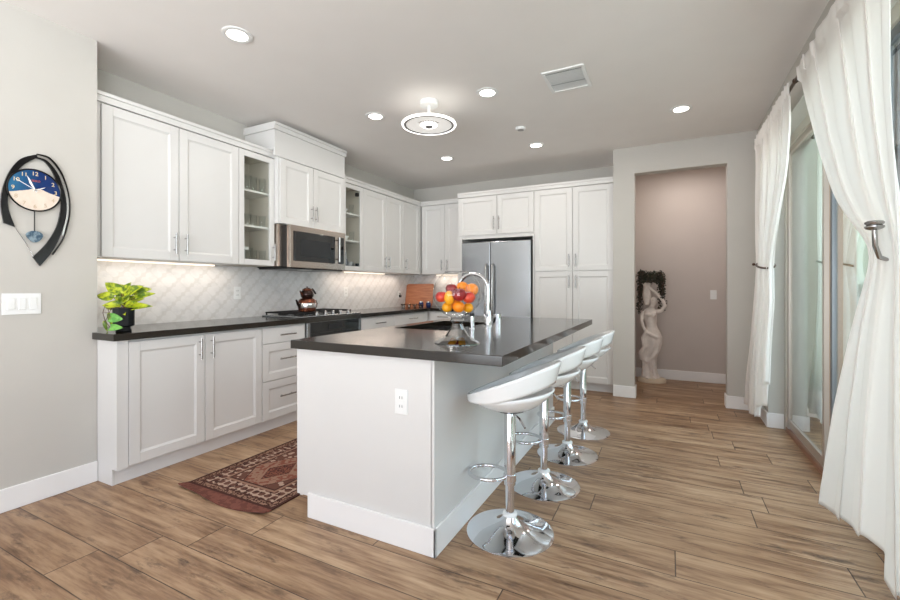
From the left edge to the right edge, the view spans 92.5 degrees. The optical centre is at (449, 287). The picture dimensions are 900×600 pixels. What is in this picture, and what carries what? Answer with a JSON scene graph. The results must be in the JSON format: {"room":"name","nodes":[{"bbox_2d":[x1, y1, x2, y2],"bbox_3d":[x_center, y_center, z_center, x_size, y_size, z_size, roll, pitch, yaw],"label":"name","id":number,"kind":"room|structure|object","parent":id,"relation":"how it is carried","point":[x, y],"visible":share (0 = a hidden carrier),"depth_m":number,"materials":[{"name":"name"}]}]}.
{"room":"kitchen","nodes":[
{"label":"kitchen","id":0,"kind":"room"},
{"bbox_2d":[0,0,96,489],"bbox_3d":[-3.438,-0.170,0.794,0.490,2.740,4.500,0,0,27],"label":"wall","id":1,"kind":"structure","parent":0,"point":[48,69],"depth_m":2.48,"materials":[{"name":"grey paint"}]},
{"bbox_2d":[2,293,40,314],"bbox_3d":[-2.355,0.087,2.372,0.011,0.116,0.162,0,0,27],"label":"light switch","id":2,"kind":"object","parent":1,"relation":"attached to","point":[12,303],"visible":1,"depth_m":2.37,"materials":[{"name":"white plastic"}]},
{"bbox_2d":[0,154,70,265],"bbox_3d":[-2.318,-0.440,2.424,0.029,0.632,0.298,0,0,27],"label":"wall clock","id":3,"kind":"object","parent":1,"relation":"attached to","point":[35,190],"visible":1,"depth_m":2.43,"materials":[{"name":"black paint"}]},
{"bbox_2d":[0,461,97,513],"bbox_3d":[-3.192,1.137,0.723,0.014,0.125,4.398,0,0,27],"label":"baseboard","id":4,"kind":"structure","parent":1,"relation":"attached to","point":[16,496],"depth_m":2.46,"materials":[{"name":"white wood"}]},
{"bbox_2d":[97,68,413,324],"bbox_3d":[-1.578,-0.170,4.885,0.100,2.740,4.480,0,0,27],"label":"wall","id":5,"kind":"structure","parent":0,"point":[107,82],"depth_m":3.57,"materials":[{"name":"grey paint"}]},
{"bbox_2d":[97,89,240,265],"bbox_3d":[-2.149,-0.724,3.246,0.365,1.063,1.038,0,0,27],"label":"upper cabinet","id":6,"kind":"object","parent":5,"relation":"attached to","point":[168,185],"visible":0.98,"depth_m":3.11,"materials":[{"name":"white paint"}]},
{"bbox_2d":[220,139,275,266],"bbox_3d":[-1.830,-0.728,3.873,0.365,1.055,0.368,0,0,27],"label":"upper cabinet","id":7,"kind":"object","parent":5,"relation":"attached to","point":[257,161],"visible":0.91,"depth_m":3.95,"materials":[{"name":"white paint"}]},
{"bbox_2d":[244,188,267,198],"bbox_3d":[-1.855,-0.854,3.886,0.287,0.018,0.330,0,0,27],"label":"shelf","id":8,"kind":"object","parent":7,"relation":"attached to","point":[248,194],"depth_m":3.94,"materials":[{"name":"white paint"}]},
{"bbox_2d":[244,224,267,231],"bbox_3d":[-1.855,-0.544,3.886,0.287,0.018,0.330,0,0,27],"label":"shelf","id":9,"kind":"object","parent":7,"relation":"attached to","point":[247,228],"depth_m":3.94,"materials":[{"name":"white paint"}]},
{"bbox_2d":[97,260,457,326],"bbox_3d":[-1.082,0.037,4.582,1.060,0.475,4.370,0,0,27],"label":"backsplash","id":10,"kind":"structure","parent":5,"relation":"attached to","point":[183,292],"depth_m":3.99,"materials":[{"name":"tile"}]},
{"bbox_2d":[234,287,240,298],"bbox_3d":[-1.965,0.045,3.982,0.008,0.116,0.070,0,0,27],"label":"wall outlet","id":11,"kind":"object","parent":10,"relation":"attached to","point":[237,290],"visible":1,"depth_m":3.98,"materials":[{"name":"white plastic"}]},
{"bbox_2d":[344,287,347,295],"bbox_3d":[-1.286,0.045,5.319,0.008,0.116,0.070,0,0,27],"label":"wall outlet","id":12,"kind":"object","parent":10,"relation":"attached to","point":[345,288],"visible":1,"depth_m":5.32,"materials":[{"name":"white plastic"}]},
{"bbox_2d":[243,121,346,233],"bbox_3d":[-1.522,-1.048,4.402,0.435,0.905,1.000,0,0,27],"label":"upper cabinet","id":13,"kind":"object","parent":5,"relation":"attached to","point":[310,176],"visible":0.88,"depth_m":4.22,"materials":[{"name":"white paint"}]},
{"bbox_2d":[257,224,344,271],"bbox_3d":[-1.490,-0.383,4.378,0.497,0.414,0.825,0,0,27],"label":"microwave","id":14,"kind":"object","parent":5,"relation":"attached to","point":[298,248],"visible":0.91,"depth_m":4.18,"materials":[{"name":"silver metal"}]},
{"bbox_2d":[340,176,364,271],"bbox_3d":[-1.245,-0.728,5.026,0.365,1.055,0.363,0,0,27],"label":"upper cabinet","id":15,"kind":"object","parent":5,"relation":"attached to","point":[354,187],"visible":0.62,"depth_m":5.13,"materials":[{"name":"white paint"}]},
{"bbox_2d":[346,212,358,217],"bbox_3d":[-1.269,-0.854,5.038,0.287,0.018,0.325,0,0,27],"label":"shelf","id":16,"kind":"object","parent":15,"relation":"attached to","point":[348,215],"depth_m":5.09,"materials":[{"name":"white paint"}]},
{"bbox_2d":[346,239,358,243],"bbox_3d":[-1.269,-0.544,5.038,0.287,0.018,0.325,0,0,27],"label":"shelf","id":17,"kind":"object","parent":15,"relation":"attached to","point":[352,241],"depth_m":5.07,"materials":[{"name":"white paint"}]},
{"bbox_2d":[348,183,404,273],"bbox_3d":[-0.966,-0.724,5.574,0.365,1.063,0.866,0,0,27],"label":"upper cabinet","id":18,"kind":"object","parent":5,"relation":"attached to","point":[382,208],"visible":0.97,"depth_m":5.48,"materials":[{"name":"white paint"}]},
{"bbox_2d":[396,196,423,274],"bbox_3d":[-0.585,-0.728,6.324,0.365,1.055,0.813,0,0,27],"label":"upper cabinet","id":19,"kind":"object","parent":5,"relation":"attached to","point":[412,210],"visible":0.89,"depth_m":6.12,"materials":[{"name":"white paint"}]},
{"bbox_2d":[3,0,828,189],"bbox_3d":[-0.389,-1.590,2.104,5.000,0.100,9.800,0,0,27],"label":"ceiling","id":20,"kind":"structure","parent":0,"point":[314,68],"depth_m":2.98,"materials":[{"name":"paint"}]},
{"bbox_2d":[221,26,252,43],"bbox_3d":[-1.293,-1.535,2.620,0.176,0.010,0.176,0,0,27],"label":"recessed light","id":21,"kind":"object","parent":20,"relation":"in","point":[232,33],"visible":1,"depth_m":2.61,"materials":[{"name":"white plastic"}]},
{"bbox_2d":[365,112,384,119],"bbox_3d":[-0.668,-1.535,3.862,0.176,0.010,0.176,0,0,27],"label":"recessed light","id":22,"kind":"object","parent":20,"relation":"in","point":[372,115],"visible":1,"depth_m":3.85,"materials":[{"name":"white plastic"}]},
{"bbox_2d":[401,97,455,134],"bbox_3d":[-0.174,-1.431,3.554,0.452,0.216,0.452,0,0,27],"label":"ceiling lamp","id":23,"kind":"object","parent":20,"relation":"attached to","point":[428,123],"visible":1,"depth_m":3.52,"materials":[{"name":"white plastic"}]},
{"bbox_2d":[406,117,451,132],"bbox_3d":[-0.174,-1.348,3.554,0.375,0.012,0.375,0,0,27],"label":"diffuser","id":24,"kind":"object","parent":23,"relation":"attached to","point":[414,124],"depth_m":3.54,"materials":[{"name":"white plastic"}]},
{"bbox_2d":[439,156,453,160],"bbox_3d":[-0.038,-1.535,5.112,0.176,0.010,0.176,0,0,27],"label":"recessed light","id":25,"kind":"object","parent":20,"relation":"in","point":[444,158],"visible":1,"depth_m":5.11,"materials":[{"name":"white plastic"}]},
{"bbox_2d":[476,87,498,97],"bbox_3d":[0.295,-1.535,3.395,0.176,0.010,0.176,0,0,27],"label":"recessed light","id":26,"kind":"object","parent":20,"relation":"in","point":[488,92],"visible":1,"depth_m":3.38,"materials":[{"name":"white plastic"}]},
{"bbox_2d":[516,126,525,131],"bbox_3d":[0.680,-1.526,4.141,0.100,0.026,0.100,0,0,27],"label":"smoke detector","id":27,"kind":"object","parent":20,"relation":"attached to","point":[518,128],"visible":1,"depth_m":4.11,"materials":[{"name":"white plastic"}]},
{"bbox_2d":[528,142,543,147],"bbox_3d":[0.927,-1.535,4.644,0.176,0.010,0.176,0,0,27],"label":"recessed light","id":28,"kind":"object","parent":20,"relation":"in","point":[536,144],"visible":1,"depth_m":4.64,"materials":[{"name":"white plastic"}]},
{"bbox_2d":[541,63,591,93],"bbox_3d":[0.863,-1.535,3.176,0.300,0.010,0.355,0,0,27],"label":"ceiling vent","id":29,"kind":"object","parent":20,"relation":"in","point":[574,77],"visible":1,"depth_m":3.16,"materials":[{"name":"white plastic"}]},
{"bbox_2d":[670,104,692,112],"bbox_3d":[1.985,-1.535,3.703,0.176,0.010,0.176,0,0,27],"label":"recessed light","id":30,"kind":"object","parent":20,"relation":"in","point":[681,108],"visible":1,"depth_m":3.69,"materials":[{"name":"white plastic"}]},
{"bbox_2d":[0,376,899,599],"bbox_3d":[-0.389,1.260,2.104,5.000,0.120,9.800,0,0,27],"label":"floor","id":31,"kind":"structure","parent":0,"point":[688,495],"depth_m":2.06,"materials":[{"name":"brown wood"}]},
{"bbox_2d":[97,328,261,485],"bbox_3d":[-2.023,0.759,3.180,0.650,0.882,1.038,0,0,27],"label":"base cabinet","id":32,"kind":"object","parent":31,"relation":"on","point":[162,402],"visible":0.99,"depth_m":2.89,"materials":[{"name":"white paint"}]},
{"bbox_2d":[92,306,454,341],"bbox_3d":[-1.088,0.296,4.558,1.048,0.042,4.398,0,0,27],"label":"countertop","id":33,"kind":"structure","parent":32,"relation":"on","point":[142,331],"depth_m":3.34,"materials":[{"name":"stone"}]},
{"bbox_2d":[97,282,155,331],"bbox_3d":[-2.064,0.119,2.744,0.295,0.311,0.211,0,0,27],"label":"potted plant","id":34,"kind":"object","parent":33,"relation":"on","point":[121,319],"visible":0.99,"depth_m":2.72,"materials":[{"name":"green plant"}]},
{"bbox_2d":[262,308,360,317],"bbox_3d":[-1.393,0.251,4.426,0.525,0.048,0.850,0,0,27],"label":"gas cooktop","id":35,"kind":"object","parent":33,"relation":"in","point":[323,311],"visible":0.89,"depth_m":4.25,"materials":[{"name":"metal"}]},
{"bbox_2d":[295,298,317,311],"bbox_3d":[-1.390,0.165,4.185,0.183,0.132,0.210,0,0,-12],"label":"kettle","id":36,"kind":"object","parent":35,"relation":"on","point":[303,304],"visible":1,"depth_m":4.11,"materials":[{"name":"orange metal"}]},
{"bbox_2d":[300,286,315,297],"bbox_3d":[-1.377,0.040,4.187,0.188,0.117,0.128,0,0,-33],"label":"teapot","id":37,"kind":"object","parent":36,"relation":"on","point":[307,292],"visible":0.99,"depth_m":4.14,"materials":[{"name":"orange metal"}]},
{"bbox_2d":[262,312,360,317],"bbox_3d":[-1.393,0.269,4.426,0.525,0.012,0.850,0,0,27],"label":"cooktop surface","id":38,"kind":"object","parent":35,"relation":"attached to","point":[290,314],"depth_m":4.16,"materials":[{"name":"metal"}]},
{"bbox_2d":[405,284,433,306],"bbox_3d":[-0.457,0.106,6.433,0.465,0.336,0.076,0,0,27],"label":"cutting board","id":39,"kind":"object","parent":33,"relation":"on","point":[415,293],"visible":0.82,"depth_m":6.43,"materials":[{"name":"brown wood"}]},
{"bbox_2d":[426,301,430,306],"bbox_3d":[-0.309,0.231,6.192,0.072,0.088,0.072,0,0,27],"label":"jar","id":40,"kind":"object","parent":33,"relation":"on","point":[428,303],"visible":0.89,"depth_m":6.17,"materials":[{"name":"glass"}]},
{"bbox_2d":[178,438,299,512],"bbox_3d":[-0.674,1.190,3.706,0.751,0.018,2.914,0,0,27],"label":"runner rug","id":41,"kind":"object","parent":31,"relation":"on","point":[262,482],"visible":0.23,"depth_m":2.64,"materials":[{"name":"red fabric"}]},
{"bbox_2d":[258,323,304,433],"bbox_3d":[-1.678,0.759,3.858,0.650,0.882,0.481,0,0,27],"label":"base cabinet","id":42,"kind":"object","parent":31,"relation":"on","point":[279,360],"visible":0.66,"depth_m":3.68,"materials":[{"name":"white paint"}]},
{"bbox_2d":[305,318,360,337],"bbox_3d":[-1.367,0.720,4.410,0.636,0.800,0.775,0,0,27],"label":"oven","id":43,"kind":"object","parent":31,"relation":"on","point":[313,329],"visible":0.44,"depth_m":4.23,"materials":[{"name":"metal"}]},
{"bbox_2d":[361,315,393,329],"bbox_3d":[-1.072,0.759,5.051,0.650,0.882,0.625,0,0,27],"label":"base cabinet","id":44,"kind":"object","parent":31,"relation":"on","point":[386,320],"visible":0.17,"depth_m":4.88,"materials":[{"name":"white paint"}]},
{"bbox_2d":[393,311,427,325],"bbox_3d":[-0.741,0.759,5.702,0.650,0.882,0.834,0,0,27],"label":"base cabinet","id":45,"kind":"object","parent":31,"relation":"on","point":[407,318],"visible":0.15,"depth_m":5.52,"materials":[{"name":"white paint"}]},
{"bbox_2d":[297,343,553,557],"bbox_3d":[0.060,0.760,3.094,0.852,0.880,2.228,0,0,27],"label":"kitchen island","id":46,"kind":"object","parent":31,"relation":"on","point":[367,468],"visible":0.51,"depth_m":2.11,"materials":[{"name":"white paint"}]},
{"bbox_2d":[395,388,407,414],"bbox_3d":[-0.226,0.528,2.001,0.070,0.116,0.008,0,0,27],"label":"wall outlet","id":47,"kind":"object","parent":46,"relation":"attached to","point":[401,395],"visible":1,"depth_m":2.00,"materials":[{"name":"white plastic"}]},
{"bbox_2d":[398,403,403,409],"bbox_3d":[-0.228,0.548,1.998,0.032,0.028,0.001,0,0,27],"label":"socket","id":48,"kind":"object","parent":47,"relation":"attached to","point":[400,405],"depth_m":2.00,"materials":[{"name":"grey plastic"}]},
{"bbox_2d":[398,394,403,400],"bbox_3d":[-0.228,0.508,1.998,0.032,0.028,0.001,0,0,27],"label":"socket","id":49,"kind":"object","parent":47,"relation":"attached to","point":[400,396],"depth_m":2.00,"materials":[{"name":"grey plastic"}]},
{"bbox_2d":[291,315,591,366],"bbox_3d":[0.201,0.297,3.031,1.187,0.044,2.284,0,0,27],"label":"island countertop","id":50,"kind":"structure","parent":46,"relation":"on","point":[501,345],"depth_m":2.30,"materials":[{"name":"stone"}]},
{"bbox_2d":[424,326,464,330],"bbox_3d":[-0.031,0.430,3.207,0.444,0.220,0.774,0,0,27],"label":"sink","id":51,"kind":"object","parent":50,"relation":"in","point":[444,328],"visible":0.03,"depth_m":3.60,"materials":[{"name":"metal"}]},
{"bbox_2d":[433,271,481,345],"bbox_3d":[0.036,0.096,2.158,0.244,0.358,0.244,0,0,27],"label":"glass bowl","id":52,"kind":"object","parent":50,"relation":"on","point":[467,336],"visible":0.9,"depth_m":2.15,"materials":[{"name":"clear glass"}]},
{"bbox_2d":[435,292,444,301],"bbox_3d":[-0.042,0.041,2.138,0.062,0.058,0.061,0,0,27],"label":"apple","id":53,"kind":"object","parent":52,"relation":"in","point":[439,296],"visible":0.84,"depth_m":2.11,"materials":[{"name":"red food"}]},
{"bbox_2d":[442,303,452,311],"bbox_3d":[-0.014,0.096,2.146,0.054,0.051,0.054,0,0,27],"label":"orange","id":54,"kind":"object","parent":52,"relation":"in","point":[446,308],"visible":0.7,"depth_m":2.12,"materials":[{"name":"orange food"}]},
{"bbox_2d":[444,290,453,304],"bbox_3d":[-0.004,0.047,2.096,0.050,0.071,0.050,0,0,27],"label":"mango","id":55,"kind":"object","parent":52,"relation":"in","point":[448,298],"visible":0.95,"depth_m":2.08,"materials":[{"name":"yellow food"}]},
{"bbox_2d":[446,283,456,291],"bbox_3d":[0.006,0.001,2.170,0.058,0.054,0.057,0,0,27],"label":"apple","id":56,"kind":"object","parent":52,"relation":"in","point":[451,287],"visible":0.62,"depth_m":2.15,"materials":[{"name":"red food"}]},
{"bbox_2d":[453,301,464,312],"bbox_3d":[0.042,0.092,2.104,0.060,0.056,0.060,0,0,27],"label":"orange","id":57,"kind":"object","parent":52,"relation":"in","point":[458,306],"visible":1,"depth_m":2.08,"materials":[{"name":"orange food"}]},
{"bbox_2d":[452,287,465,300],"bbox_3d":[0.044,0.029,2.092,0.073,0.067,0.072,0,0,27],"label":"apple","id":58,"kind":"object","parent":52,"relation":"in","point":[459,294],"visible":0.98,"depth_m":2.06,"materials":[{"name":"red food"}]},
{"bbox_2d":[457,282,467,290],"bbox_3d":[0.062,-0.004,2.170,0.060,0.056,0.060,0,0,27],"label":"orange","id":59,"kind":"object","parent":52,"relation":"in","point":[462,285],"visible":0.68,"depth_m":2.15,"materials":[{"name":"orange food"}]},
{"bbox_2d":[464,303,472,311],"bbox_3d":[0.090,0.098,2.148,0.052,0.049,0.052,0,0,27],"label":"orange","id":60,"kind":"object","parent":52,"relation":"in","point":[468,306],"visible":0.81,"depth_m":2.13,"materials":[{"name":"orange food"}]},
{"bbox_2d":[463,292,474,302],"bbox_3d":[0.092,0.043,2.108,0.064,0.060,0.064,0,0,27],"label":"apple","id":61,"kind":"object","parent":52,"relation":"in","point":[470,297],"visible":0.91,"depth_m":2.08,"materials":[{"name":"red food"}]},
{"bbox_2d":[466,283,477,294],"bbox_3d":[0.110,0.008,2.170,0.066,0.062,0.066,0,0,27],"label":"orange","id":62,"kind":"object","parent":52,"relation":"in","point":[473,288],"visible":0.68,"depth_m":2.15,"materials":[{"name":"orange food"}]},
{"bbox_2d":[465,313,474,328],"bbox_3d":[0.132,0.220,2.894,0.076,0.110,0.040,0,0,27],"label":"soap dispenser","id":63,"kind":"object","parent":50,"relation":"on","point":[472,315],"visible":0.96,"depth_m":2.87,"materials":[{"name":"silver metal"}]},
{"bbox_2d":[458,272,491,326],"bbox_3d":[0.155,0.081,3.078,0.296,0.388,0.091,0,0,27],"label":"kitchen faucet","id":64,"kind":"object","parent":50,"relation":"on","point":[487,315],"visible":0.8,"depth_m":3.03,"materials":[{"name":"silver metal"}]},
{"bbox_2d":[493,314,500,324],"bbox_3d":[0.356,0.235,3.251,0.062,0.080,0.062,0,0,27],"label":"cup","id":65,"kind":"object","parent":50,"relation":"on","point":[496,317],"visible":1,"depth_m":3.23,"materials":[{"name":"silver metal"}]},
{"bbox_2d":[427,311,457,320],"bbox_3d":[-0.240,0.759,6.240,1.057,0.882,0.650,0,0,27],"label":"base cabinet","id":66,"kind":"object","parent":31,"relation":"on","point":[432,315],"visible":0.17,"depth_m":5.87,"materials":[{"name":"white paint"}]},
{"bbox_2d":[457,185,533,317],"bbox_3d":[0.696,-0.028,5.767,1.035,2.455,0.645,0,0,27],"label":"tall cabinet","id":67,"kind":"object","parent":31,"relation":"on","point":[505,214],"visible":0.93,"depth_m":5.49,"materials":[{"name":"white paint"}]},
{"bbox_2d":[462,239,532,316],"bbox_3d":[0.693,0.290,5.707,0.935,1.780,0.696,0,0,27],"label":"refrigerator","id":68,"kind":"object","parent":31,"relation":"on","point":[507,266],"visible":0.48,"depth_m":5.41,"materials":[{"name":"silver metal"}]},
{"bbox_2d":[467,360,561,557],"bbox_3d":[0.307,0.773,2.121,0.471,0.854,0.444,0,0,27],"label":"bar stool","id":69,"kind":"object","parent":31,"relation":"on","point":[508,532],"visible":1,"depth_m":2.05,"materials":[{"name":"silver metal"}]},
{"bbox_2d":[509,346,586,501],"bbox_3d":[0.586,0.773,2.625,0.471,0.854,0.444,0,0,23],"label":"bar stool","id":70,"kind":"object","parent":31,"relation":"on","point":[544,484],"visible":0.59,"depth_m":2.59,"materials":[{"name":"white plastic"}]},
{"bbox_2d":[537,337,603,465],"bbox_3d":[0.859,0.773,3.107,0.471,0.854,0.444,0,0,30],"label":"bar stool","id":71,"kind":"object","parent":31,"relation":"on","point":[566,453],"visible":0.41,"depth_m":3.07,"materials":[{"name":"white plastic"}]},
{"bbox_2d":[534,176,612,392],"bbox_3d":[1.567,-0.028,5.324,0.918,2.455,0.645,0,0,27],"label":"pantry cabinet","id":72,"kind":"object","parent":31,"relation":"on","point":[573,220],"visible":0.81,"depth_m":5.04,"materials":[{"name":"white paint"}]},
{"bbox_2d":[557,330,614,439],"bbox_3d":[1.127,0.773,3.601,0.471,0.854,0.444,0,0,22],"label":"bar stool","id":73,"kind":"object","parent":31,"relation":"on","point":[581,430],"visible":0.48,"depth_m":3.58,"materials":[{"name":"white plastic"}]},
{"bbox_2d":[638,287,666,383],"bbox_3d":[2.589,0.593,5.526,0.328,1.215,0.240,0,0,19],"label":"statue","id":74,"kind":"object","parent":31,"relation":"on","point":[651,339],"visible":1,"depth_m":5.47,"materials":[{"name":"stone"}]},
{"bbox_2d":[642,283,651,304],"bbox_3d":[2.536,0.075,5.554,0.124,0.279,0.124,0,0,27],"label":"stone urn","id":75,"kind":"object","parent":74,"relation":"attached to","point":[646,294],"visible":0.98,"depth_m":5.52,"materials":[{"name":"white stone"}]},
{"bbox_2d":[636,269,666,313],"bbox_3d":[2.579,0.046,5.519,0.386,0.584,0.262,0,0,27],"label":"trailing plant","id":76,"kind":"object","parent":74,"relation":"attached to","point":[643,277],"visible":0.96,"depth_m":5.50,"materials":[{"name":"green plant"}]},
{"bbox_2d":[785,427,822,474],"bbox_3d":[2.070,1.180,2.010,0.126,0.040,3.558,0,0,27],"label":"door track","id":77,"kind":"object","parent":31,"relation":"on","point":[792,435],"visible":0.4,"depth_m":3.12,"materials":[{"name":"brown metal"}]},
{"bbox_2d":[414,166,612,201],"bbox_3d":[0.773,-0.170,6.146,2.950,2.740,0.100,0,0,27],"label":"wall","id":78,"kind":"structure","parent":0,"point":[445,192],"depth_m":6.06,"materials":[{"name":"grey paint"}]},
{"bbox_2d":[420,198,458,274],"bbox_3d":[-0.033,-0.724,6.283,0.726,1.063,0.385,0,0,27],"label":"upper cabinet","id":79,"kind":"object","parent":78,"relation":"attached to","point":[440,236],"visible":0.76,"depth_m":6.17,"materials":[{"name":"white paint"}]},
{"bbox_2d":[635,166,725,373],"bbox_3d":[3.149,-0.170,5.590,1.650,2.740,0.100,0,0,27],"label":"wall","id":80,"kind":"structure","parent":0,"point":[680,216],"depth_m":5.58,"materials":[{"name":"beige paint"}]},
{"bbox_2d":[635,367,725,383],"bbox_3d":[2.989,1.137,5.607,1.190,0.125,0.014,0,0,27],"label":"baseboard","id":81,"kind":"structure","parent":80,"relation":"attached to","point":[717,378],"depth_m":5.55,"materials":[{"name":"white wood"}]},
{"bbox_2d":[710,290,716,298],"bbox_3d":[3.324,0.085,5.439,0.070,0.116,0.011,0,0,27],"label":"light switch","id":82,"kind":"object","parent":80,"relation":"attached to","point":[713,293],"visible":1,"depth_m":5.43,"materials":[{"name":"white plastic"}]},
{"bbox_2d":[613,130,756,396],"bbox_3d":[2.538,-0.170,4.504,1.555,2.740,0.130,0,0,27],"label":"wall","id":83,"kind":"structure","parent":0,"point":[741,163],"depth_m":4.38,"materials":[{"name":"grey paint"}]},
{"bbox_2d":[613,385,635,397],"bbox_3d":[1.917,1.137,4.739,0.234,0.125,0.014,0,0,27],"label":"baseboard","id":84,"kind":"structure","parent":83,"relation":"attached to","point":[618,390],"depth_m":4.73,"materials":[{"name":"white wood"}]},
{"bbox_2d":[726,395,748,409],"bbox_3d":[2.867,1.137,4.256,0.245,0.125,0.014,0,0,27],"label":"baseboard","id":85,"kind":"structure","parent":83,"relation":"attached to","point":[732,402],"depth_m":4.27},
{"bbox_2d":[757,0,898,413],"bbox_3d":[2.146,-0.170,2.275,0.235,2.740,4.200,0,0,27],"label":"wall","id":86,"kind":"structure","parent":0,"point":[775,404],"depth_m":3.68,"materials":[{"name":"grey paint"}]},
{"bbox_2d":[760,406,768,426],"bbox_3d":[2.858,1.137,3.952,0.014,0.125,0.535,0,0,27],"label":"baseboard","id":87,"kind":"structure","parent":86,"relation":"attached to","point":[764,415],"depth_m":3.80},
{"bbox_2d":[769,413,783,428],"bbox_3d":[2.795,1.137,3.692,0.108,0.125,0.014,0,0,27],"label":"baseboard","id":88,"kind":"structure","parent":86,"relation":"attached to","point":[776,420],"depth_m":3.69,"materials":[{"name":"white wood"}]},
{"bbox_2d":[789,75,797,93],"bbox_3d":[1.861,-1.283,2.072,0.088,0.070,3.988,0,0,27],"label":"curtain rod","id":89,"kind":"object","parent":86,"relation":"attached to","point":[794,81],"visible":0.14,"depth_m":2.70,"materials":[{"name":"brown metal"}]},
{"bbox_2d":[744,82,790,416],"bbox_3d":[2.508,-0.110,3.445,0.102,2.421,1.558,0,0,27],"label":"curtain","id":90,"kind":"object","parent":89,"relation":"hanging from","point":[772,141],"visible":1,"depth_m":3.36,"materials":[{"name":"white fabric"}]},
{"bbox_2d":[752,263,775,268],"bbox_3d":[2.550,-0.185,3.494,0.124,0.080,0.506,0,0,27],"label":"tieback","id":91,"kind":"object","parent":90,"relation":"attached to","point":[753,264],"visible":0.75,"depth_m":3.45,"materials":[{"name":"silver metal"}]},
{"bbox_2d":[796,0,899,599],"bbox_3d":[1.758,-0.110,1.931,0.054,2.421,1.416,0,0,27],"label":"curtain","id":92,"kind":"object","parent":89,"relation":"hanging from","point":[844,74],"visible":0.98,"depth_m":1.68,"materials":[{"name":"white fabric"}]},
{"bbox_2d":[864,220,888,260],"bbox_3d":[1.560,-0.151,1.525,0.170,0.175,0.054,0,0,0],"label":"tieback","id":93,"kind":"object","parent":92,"relation":"attached to","point":[873,226],"visible":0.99,"depth_m":1.52,"materials":[{"name":"silver metal"}]},
{"bbox_2d":[787,124,829,466],"bbox_3d":[2.630,0.002,3.186,0.030,2.312,0.953,0,0,27],"label":"door","id":94,"kind":"structure","parent":86,"relation":"in","point":[808,186],"depth_m":3.09,"materials":[{"name":"clear glass"}]},
{"bbox_2d":[784,0,899,428],"bbox_3d":[2.071,-0.015,2.013,0.120,2.429,3.663,0,0,27],"label":"door frame","id":95,"kind":"structure","parent":86,"relation":"attached to","point":[895,11],"depth_m":3.62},
{"bbox_2d":[830,40,899,423],"bbox_3d":[2.248,0.002,2.355,0.030,2.312,0.915,0,0,27],"label":"door","id":96,"kind":"structure","parent":86,"relation":"in","point":[840,225],"depth_m":2.63,"materials":[{"name":"grey metal"}]},
{"bbox_2d":[891,21,899,136],"bbox_3d":[1.818,0.002,1.589,0.030,2.312,0.920,0,0,27],"label":"door","id":97,"kind":"structure","parent":86,"relation":"in","point":[895,32],"depth_m":1.96,"materials":[{"name":"grey metal"}]},
{"bbox_2d":[857,230,868,287],"bbox_3d":[6.367,-0.285,4.252,5.500,3.030,0.150,0,0,27],"label":"wall","id":98,"kind":"structure","parent":0,"point":[862,251],"depth_m":4.99,"materials":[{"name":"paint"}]},
{"bbox_3d":[5.155,1.275,1.867,5.500,0.090,10.000,0,0,27],"label":"floor","id":99,"kind":"structure","parent":0,"visible":0},
{"bbox_2d":[851,224,856,322],"bbox_3d":[3.498,-0.235,3.870,0.190,2.930,0.170,0,0,27],"label":"patio column","id":100,"kind":"structure","parent":99,"relation":"on","point":[854,230],"depth_m":3.76,"materials":[{"name":"beige paint"}]},
{"bbox_2d":[857,279,863,304],"bbox_3d":[4.016,0.534,4.212,0.539,1.392,0.521,0,0,-22],"label":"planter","id":101,"kind":"object","parent":99,"relation":"on","point":[859,288],"visible":0.06,"depth_m":4.16,"materials":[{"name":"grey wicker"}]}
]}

